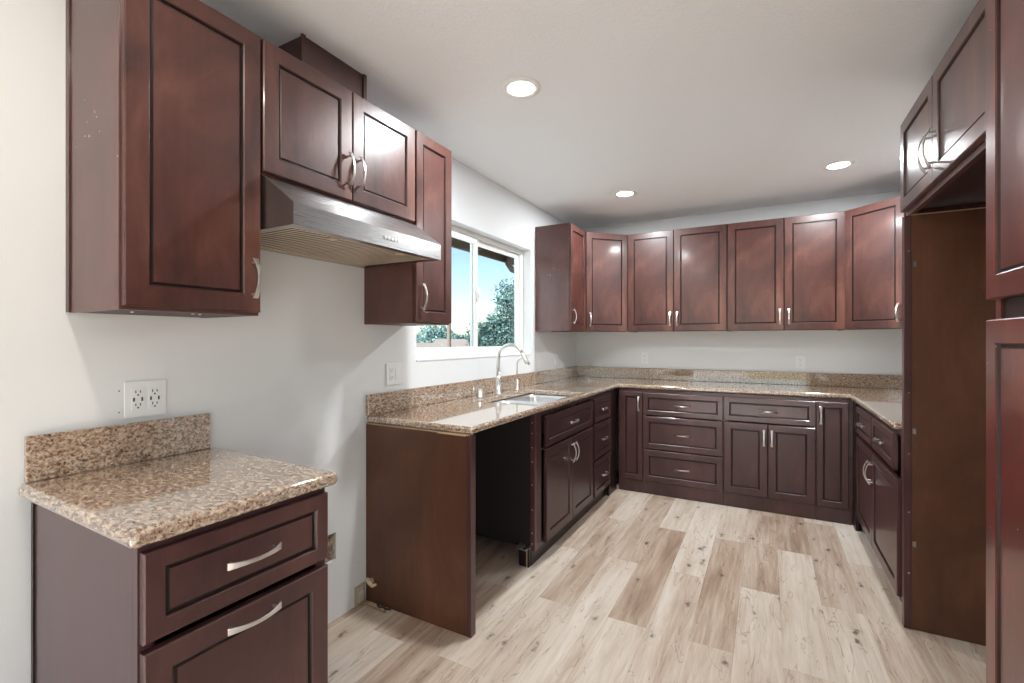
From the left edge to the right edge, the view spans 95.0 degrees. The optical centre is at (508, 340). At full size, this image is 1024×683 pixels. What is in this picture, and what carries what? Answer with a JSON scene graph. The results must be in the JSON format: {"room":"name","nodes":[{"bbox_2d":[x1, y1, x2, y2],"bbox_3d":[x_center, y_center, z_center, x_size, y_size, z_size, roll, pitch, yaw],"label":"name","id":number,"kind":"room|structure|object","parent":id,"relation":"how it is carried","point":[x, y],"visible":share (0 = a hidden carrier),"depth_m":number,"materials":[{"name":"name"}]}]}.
{"room":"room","nodes":[
{"label":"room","id":0,"kind":"room"},
{"bbox_2d":[0,0,575,682],"bbox_3d":[-1.309,0.075,1.391,0.160,2.456,8.374,0,0,29],"label":"wall","id":1,"kind":"structure","parent":0,"point":[290,382],"depth_m":1.60,"materials":[{"name":"white paint"}]},
{"bbox_2d":[24,413,209,482],"bbox_3d":[-1.164,0.315,1.443,0.018,0.122,0.464,0,0,30],"label":"backsplash","id":2,"kind":"structure","parent":1,"relation":"attached to","point":[63,453],"depth_m":1.39,"materials":[{"name":"stone"}]},
{"bbox_2d":[124,379,165,418],"bbox_3d":[-1.154,0.185,1.494,0.009,0.115,0.116,0,0,29],"label":"wall outlet","id":3,"kind":"object","parent":1,"relation":"attached to","point":[145,398],"visible":1,"depth_m":1.49,"materials":[{"name":"white plastic"}]},
{"bbox_2d":[131,388,143,410],"bbox_3d":[-1.163,0.185,1.473,0.003,0.067,0.033,0,0,29],"label":"receptacle","id":4,"kind":"object","parent":3,"relation":"attached to","point":[137,394],"depth_m":1.47,"materials":[{"name":"white plastic"}]},
{"bbox_2d":[149,387,160,408],"bbox_3d":[-1.141,0.185,1.513,0.003,0.067,0.033,0,0,29],"label":"receptacle","id":5,"kind":"object","parent":3,"relation":"attached to","point":[154,392],"depth_m":1.51,"materials":[{"name":"white plastic"}]},
{"bbox_2d":[66,0,260,317],"bbox_3d":[-1.002,-0.524,1.402,0.363,0.896,0.375,0,0,29],"label":"upper cabinet","id":6,"kind":"object","parent":1,"relation":"attached to","point":[163,96],"visible":1,"depth_m":1.29,"materials":[{"name":"brown wood"}]},
{"bbox_2d":[325,534,334,562],"bbox_3d":[-0.838,0.948,2.133,0.039,0.144,0.100,0,0,29],"label":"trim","id":7,"kind":"structure","parent":1,"relation":"attached to","point":[331,553],"depth_m":2.15,"materials":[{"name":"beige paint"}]},
{"bbox_2d":[260,38,414,223],"bbox_3d":[-0.731,-0.753,1.894,0.363,0.438,0.744,0,0,29],"label":"upper cabinet","id":8,"kind":"object","parent":1,"relation":"attached to","point":[318,135],"visible":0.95,"depth_m":1.73,"materials":[{"name":"brown wood"}]},
{"bbox_2d":[279,33,366,99],"bbox_3d":[-0.787,-1.062,1.950,0.212,0.179,0.324,0,0,29],"label":"duct cover","id":9,"kind":"object","parent":8,"relation":"on","point":[302,48],"visible":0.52,"depth_m":1.86,"materials":[{"name":"brown wood"}]},
{"bbox_2d":[260,176,440,267],"bbox_3d":[-0.681,-0.439,1.865,0.478,0.176,0.738,0,0,29],"label":"range hood","id":10,"kind":"object","parent":1,"relation":"attached to","point":[294,220],"visible":0.9,"depth_m":1.70,"materials":[{"name":"silver metal"}]},
{"bbox_2d":[354,581,364,606],"bbox_3d":[-0.720,1.234,2.281,0.012,0.093,0.066,0,0,29],"label":"wall plate","id":11,"kind":"object","parent":1,"relation":"attached to","point":[359,590],"visible":0.99,"depth_m":2.27,"materials":[{"name":"beige plastic"}]},
{"bbox_2d":[386,363,401,384],"bbox_3d":[-0.604,0.177,2.489,0.012,0.115,0.116,0,0,29],"label":"wall outlet","id":12,"kind":"object","parent":1,"relation":"attached to","point":[393,370],"visible":1,"depth_m":2.48,"materials":[{"name":"white plastic"}]},
{"bbox_2d":[389,368,393,380],"bbox_3d":[-0.615,0.177,2.469,0.003,0.067,0.033,0,0,29],"label":"receptacle","id":13,"kind":"object","parent":12,"relation":"attached to","point":[391,370],"depth_m":2.47,"materials":[{"name":"white plastic"}]},
{"bbox_2d":[364,130,451,325],"bbox_3d":[-0.482,-0.525,2.347,0.363,0.893,0.284,0,0,29],"label":"upper cabinet","id":14,"kind":"object","parent":1,"relation":"attached to","point":[411,294],"visible":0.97,"depth_m":2.26,"materials":[{"name":"brown wood"}]},
{"bbox_2d":[416,225,530,360],"bbox_3d":[-0.218,-0.321,3.332,0.129,0.882,1.475,0,0,29],"label":"window","id":15,"kind":"structure","parent":1,"relation":"in","point":[475,240],"depth_m":3.35,"materials":[{"name":"white plastic"}]},
{"bbox_2d":[452,237,513,264],"bbox_3d":[-1.203,-1.042,2.318,0.530,0.450,10.100,0,0,29],"label":"trim","id":16,"kind":"structure","parent":1,"relation":"attached to","point":[456,243],"depth_m":4.46,"materials":[{"name":"brown paint"}]},
{"bbox_2d":[505,255,513,272],"bbox_3d":[0.235,1.643,4.879,0.536,5.080,0.071,0,0,-4],"label":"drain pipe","id":17,"kind":"object","parent":1,"relation":"attached to","point":[508,263],"visible":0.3,"depth_m":4.84,"materials":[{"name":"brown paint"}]},
{"bbox_2d":[555,354,557,365],"bbox_3d":[0.458,0.183,4.417,0.012,0.115,0.070,0,0,29],"label":"wall switch","id":18,"kind":"object","parent":1,"relation":"attached to","point":[556,355],"visible":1,"depth_m":4.40,"materials":[{"name":"white plastic"}]},
{"bbox_2d":[535,223,585,331],"bbox_3d":[0.480,-0.525,4.092,0.363,0.893,0.368,0,0,29],"label":"upper cabinet","id":19,"kind":"object","parent":1,"relation":"attached to","point":[560,249],"visible":1,"depth_m":3.96,"materials":[{"name":"brown wood"}]},
{"bbox_2d":[200,0,978,228],"bbox_3d":[0.018,-1.213,0.660,3.189,0.120,8.374,0,0,29],"label":"ceiling","id":20,"kind":"structure","parent":0,"point":[691,107],"depth_m":2.11,"materials":[{"name":"white paint"}]},
{"bbox_2d":[501,77,540,98],"bbox_3d":[0.058,-1.149,2.142,0.184,0.006,0.184,0,0,29],"label":"recessed light","id":21,"kind":"object","parent":20,"relation":"in","point":[517,87],"visible":1,"depth_m":2.13,"materials":[{"name":"white plastic"}]},
{"bbox_2d":[613,190,636,197],"bbox_3d":[0.915,-1.149,3.680,0.184,0.006,0.184,0,0,29],"label":"recessed light","id":22,"kind":"object","parent":20,"relation":"in","point":[623,193],"visible":1,"depth_m":3.67,"materials":[{"name":"white plastic"}]},
{"bbox_2d":[822,160,855,170],"bbox_3d":[2.170,-1.149,3.083,0.184,0.006,0.184,0,0,29],"label":"recessed light","id":23,"kind":"object","parent":20,"relation":"in","point":[842,164],"visible":1,"depth_m":3.08,"materials":[{"name":"white plastic"}]},
{"bbox_2d":[328,469,985,682],"bbox_3d":[-0.021,1.284,0.590,2.869,0.001,8.214,0,0,29],"label":"floor","id":24,"kind":"structure","parent":0,"point":[643,587],"depth_m":2.19,"materials":[{"name":"brown wood"}]},
{"bbox_2d":[31,488,327,682],"bbox_3d":[-0.872,0.849,1.282,0.643,0.866,0.460,0,0,30],"label":"base cabinet","id":25,"kind":"object","parent":24,"relation":"on","point":[243,598],"visible":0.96,"depth_m":1.11,"materials":[{"name":"brown wood"}]},
{"bbox_2d":[18,413,336,548],"bbox_3d":[-0.890,0.335,1.293,0.642,0.161,0.504,0,0,30],"label":"countertop","id":26,"kind":"structure","parent":25,"relation":"on","point":[149,500],"depth_m":1.26,"materials":[{"name":"stone"}]},
{"bbox_2d":[362,601,385,612],"bbox_3d":[-0.646,1.274,2.241,0.154,0.012,0.012,0,0,30],"label":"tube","id":27,"kind":"object","parent":24,"relation":"on","point":[383,611],"visible":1,"depth_m":2.23,"materials":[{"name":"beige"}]},
{"bbox_2d":[376,603,390,610],"bbox_3d":[-0.599,1.277,2.246,0.095,0.010,0.022,0,0,29],"label":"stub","id":28,"kind":"object","parent":24,"relation":"on","point":[377,604],"visible":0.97,"depth_m":2.24,"materials":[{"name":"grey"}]},
{"bbox_2d":[366,423,475,637],"bbox_3d":[-0.425,0.845,2.180,0.620,0.875,0.045,0,0,29],"label":"end panel","id":29,"kind":"object","parent":24,"relation":"on","point":[421,483],"visible":0.97,"depth_m":2.14,"materials":[{"name":"brown wood"}]},
{"bbox_2d":[365,577,376,587],"bbox_3d":[-0.669,1.174,2.276,0.076,0.040,0.038,0,0,29],"label":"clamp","id":30,"kind":"object","parent":29,"relation":"attached to","point":[369,581],"visible":1,"depth_m":2.27,"materials":[{"name":"beige"}]},
{"bbox_2d":[519,548,530,567],"bbox_3d":[0.094,1.229,2.672,0.062,0.106,0.028,0,0,29],"label":"board","id":31,"kind":"object","parent":24,"relation":"on","point":[524,556],"visible":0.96,"depth_m":2.66,"materials":[{"name":"brown wood"}]},
{"bbox_2d":[473,394,592,565],"bbox_3d":[0.138,0.847,3.167,0.655,0.870,1.010,0,0,29],"label":"base cabinet","id":32,"kind":"object","parent":24,"relation":"on","point":[565,445],"depth_m":2.79,"materials":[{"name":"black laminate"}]},
{"bbox_2d":[366,366,901,433],"bbox_3d":[1.255,0.337,2.907,2.867,0.140,2.923,0,0,29],"label":"countertop","id":33,"kind":"structure","parent":32,"relation":"on","point":[456,407],"depth_m":3.47,"materials":[{"name":"stone"}]},
{"bbox_2d":[477,388,482,397],"bbox_3d":[-0.185,0.343,3.059,0.042,0.060,0.042,0,0,29],"label":"air gap cap","id":34,"kind":"object","parent":33,"relation":"on","point":[479,390],"visible":1,"depth_m":3.04,"materials":[{"name":"silver metal"}]},
{"bbox_2d":[494,343,529,394],"bbox_3d":[0.044,0.196,3.219,0.272,0.354,0.138,0,0,29],"label":"kitchen faucet","id":35,"kind":"object","parent":33,"relation":"on","point":[498,383],"visible":1,"depth_m":3.22,"materials":[{"name":"silver metal"}]},
{"bbox_2d":[513,358,521,390],"bbox_3d":[0.085,0.250,3.468,0.103,0.245,0.078,0,0,29],"label":"filter faucet","id":36,"kind":"object","parent":33,"relation":"on","point":[516,382],"visible":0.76,"depth_m":3.50,"materials":[{"name":"silver metal"}]},
{"bbox_2d":[492,394,575,432],"bbox_3d":[0.155,0.492,3.126,0.427,0.165,0.805,0,0,29],"label":"sink","id":37,"kind":"object","parent":33,"relation":"in","point":[529,399],"visible":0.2,"depth_m":3.31,"materials":[{"name":"silver metal"}]},
{"bbox_2d":[587,391,610,511],"bbox_3d":[0.488,0.847,3.803,0.655,0.870,0.440,0,0,29],"label":"base cabinet","id":38,"kind":"object","parent":24,"relation":"on","point":[601,425],"visible":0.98,"depth_m":3.64,"materials":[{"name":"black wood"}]},
{"bbox_2d":[607,388,615,495],"bbox_3d":[0.877,0.847,3.965,0.015,0.870,0.213,0,0,29],"label":"cabinet filler","id":39,"kind":"object","parent":24,"relation":"on","point":[611,487],"visible":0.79,"depth_m":3.98,"materials":[{"name":"brown wood"}]},
{"bbox_2d":[619,388,642,492],"bbox_3d":[1.176,0.847,4.234,0.206,0.870,0.658,0,0,29],"label":"base cabinet","id":40,"kind":"object","parent":24,"relation":"on","point":[630,399],"visible":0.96,"depth_m":3.98,"materials":[{"name":"brown wood"}]},
{"bbox_2d":[643,389,723,504],"bbox_3d":[1.536,0.847,4.035,0.615,0.870,0.658,0,0,29],"label":"base cabinet","id":41,"kind":"object","parent":24,"relation":"on","point":[683,431],"visible":1,"depth_m":3.78,"materials":[{"name":"brown wood"}]},
{"bbox_2d":[724,393,815,518],"bbox_3d":[2.070,0.847,3.742,0.600,0.870,0.658,0,0,29],"label":"base cabinet","id":42,"kind":"object","parent":24,"relation":"on","point":[770,440],"visible":0.98,"depth_m":3.48,"materials":[{"name":"brown wood"}]},
{"bbox_2d":[815,397,852,524],"bbox_3d":[2.427,0.847,3.545,0.214,0.870,0.658,0,0,29],"label":"base cabinet","id":43,"kind":"object","parent":24,"relation":"on","point":[834,416],"visible":0.96,"depth_m":3.30,"materials":[{"name":"brown wood"}]},
{"bbox_2d":[853,401,858,530],"bbox_3d":[2.372,0.847,3.200,0.019,0.870,0.111,0,0,29],"label":"cabinet filler","id":44,"kind":"object","parent":24,"relation":"on","point":[855,519],"visible":0.5,"depth_m":3.19,"materials":[{"name":"brown wood"}]},
{"bbox_2d":[856,405,901,601],"bbox_3d":[2.306,0.847,2.514,0.643,0.870,1.150,0,0,29],"label":"base cabinet","id":45,"kind":"object","parent":24,"relation":"on","point":[878,445],"visible":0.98,"depth_m":2.49,"materials":[{"name":"brown wood"}]},
{"bbox_2d":[902,207,995,645],"bbox_3d":[2.033,0.361,1.964,0.594,1.842,0.039,0,0,29],"label":"panel","id":46,"kind":"object","parent":24,"relation":"on","point":[946,310],"visible":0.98,"depth_m":2.03,"materials":[{"name":"brown wood"}]},
{"bbox_2d":[986,0,1023,682],"bbox_3d":[1.378,0.145,0.810,0.627,2.274,0.620,0,0,29],"label":"pantry cabinet","id":47,"kind":"object","parent":24,"relation":"on","point":[1004,18],"visible":1,"depth_m":1.15,"materials":[{"name":"red wood"}]},
{"bbox_2d":[576,191,901,468],"bbox_3d":[1.999,0.075,4.258,2.869,2.456,0.160,0,0,29],"label":"wall","id":48,"kind":"structure","parent":0,"point":[866,351],"depth_m":4.11,"materials":[{"name":"white paint"}]},
{"bbox_2d":[585,232,627,331],"bbox_3d":[0.825,-0.525,4.455,0.617,0.893,0.624,0,0,29],"label":"upper cabinet","id":49,"kind":"object","parent":48,"relation":"attached to","point":[606,253],"visible":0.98,"depth_m":4.24,"materials":[{"name":"brown wood"}]},
{"bbox_2d":[641,352,648,363],"bbox_3d":[1.320,0.168,4.534,0.070,0.115,0.009,0,0,29],"label":"wall outlet","id":50,"kind":"object","parent":48,"relation":"attached to","point":[644,355],"visible":1,"depth_m":4.53,"materials":[{"name":"white plastic"}]},
{"bbox_2d":[628,224,729,331],"bbox_3d":[1.522,-0.525,4.220,0.829,0.893,0.363,0,0,29],"label":"upper cabinet","id":51,"kind":"object","parent":48,"relation":"attached to","point":[677,279],"visible":1,"depth_m":4.08,"materials":[{"name":"brown wood"}]},
{"bbox_2d":[727,211,845,331],"bbox_3d":[2.240,-0.525,3.825,0.806,0.893,0.363,0,0,29],"label":"upper cabinet","id":52,"kind":"object","parent":48,"relation":"attached to","point":[788,273],"visible":1,"depth_m":3.69,"materials":[{"name":"brown wood"}]},
{"bbox_2d":[796,355,804,368],"bbox_3d":[2.440,0.183,3.917,0.070,0.115,0.009,0,0,29],"label":"wall outlet","id":53,"kind":"object","parent":48,"relation":"attached to","point":[800,359],"visible":1,"depth_m":3.91,"materials":[{"name":"white plastic"}]},
{"bbox_2d":[798,358,802,365],"bbox_3d":[2.439,0.183,3.915,0.033,0.067,0.003,0,0,29],"label":"receptacle","id":54,"kind":"object","parent":53,"relation":"attached to","point":[800,360],"depth_m":3.91,"materials":[{"name":"white plastic"}]},
{"bbox_2d":[845,196,905,329],"bbox_3d":[2.794,-0.525,3.371,0.617,0.893,0.624,0,0,29],"label":"upper cabinet","id":55,"kind":"object","parent":48,"relation":"attached to","point":[873,232],"visible":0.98,"depth_m":3.31,"materials":[{"name":"brown wood"}]},
{"bbox_3d":[1.344,0.075,-0.070,0.160,2.456,8.374,0,0,29],"label":"wall","id":56,"kind":"structure","parent":0,"visible":0},
{"bbox_2d":[900,0,985,215],"bbox_3d":[1.789,-0.776,1.560,0.630,0.432,1.046,0,0,29],"label":"upper cabinet","id":57,"kind":"object","parent":56,"relation":"attached to","point":[943,134],"visible":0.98,"depth_m":1.65,"materials":[{"name":"brown wood"}]},
{"label":"outside","id":58,"kind":"structure","parent":0,"visible":0},
{"bbox_3d":[-50.983,4.383,222.161,299.800,0.200,460.000,0,0,29],"label":"ground","id":59,"kind":"structure","parent":58,"visible":0},
{"bbox_2d":[416,332,423,342],"bbox_3d":[-18.594,1.343,95.321,6.139,5.993,5.609,0,0,29],"label":"tree","id":60,"kind":"object","parent":59,"relation":"on","point":[417,335],"visible":0.15,"depth_m":94.70,"materials":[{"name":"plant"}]},
{"bbox_2d":[418,325,451,342],"bbox_3d":[-12.511,0.518,81.269,5.870,7.640,6.946,0,0,-19],"label":"tree","id":61,"kind":"object","parent":59,"relation":"on","point":[434,333],"visible":0.51,"depth_m":80.20,"materials":[{"name":"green plant"}]},
{"bbox_2d":[416,343,468,347],"bbox_3d":[-8.694,2.308,58.001,7.500,4.050,6.000,0,0,-6],"label":"house","id":62,"kind":"structure","parent":59,"relation":"on","point":[418,345],"depth_m":57.36,"materials":[{"name":"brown paint"}]},
{"bbox_2d":[447,323,450,346],"bbox_3d":[-3.416,-0.967,26.998,1.800,10.500,0.247,0,0,29],"label":"utility pole","id":63,"kind":"object","parent":59,"relation":"on","point":[449,325],"visible":0.09,"depth_m":26.90,"materials":[{"name":"brown wood"}]},
{"bbox_2d":[433,339,468,342],"bbox_3d":[-7.259,2.058,72.006,8.000,4.550,6.000,0,0,9],"label":"house","id":64,"kind":"structure","parent":59,"relation":"on","point":[436,340],"depth_m":71.48,"materials":[{"name":"brown paint"}]},
{"bbox_2d":[451,332,465,338],"bbox_3d":[-10.064,1.340,91.755,5.423,5.998,3.979,0,0,12],"label":"tree","id":65,"kind":"object","parent":59,"relation":"on","point":[453,335],"visible":0.2,"depth_m":91.24,"materials":[{"name":"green plant"}]},
{"bbox_2d":[464,277,513,346],"bbox_3d":[-0.044,0.388,26.807,4.994,7.897,4.778,0,0,-26],"label":"leafy tree","id":66,"kind":"object","parent":59,"relation":"on","point":[503,328],"visible":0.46,"depth_m":25.73,"materials":[{"name":"green plant"}]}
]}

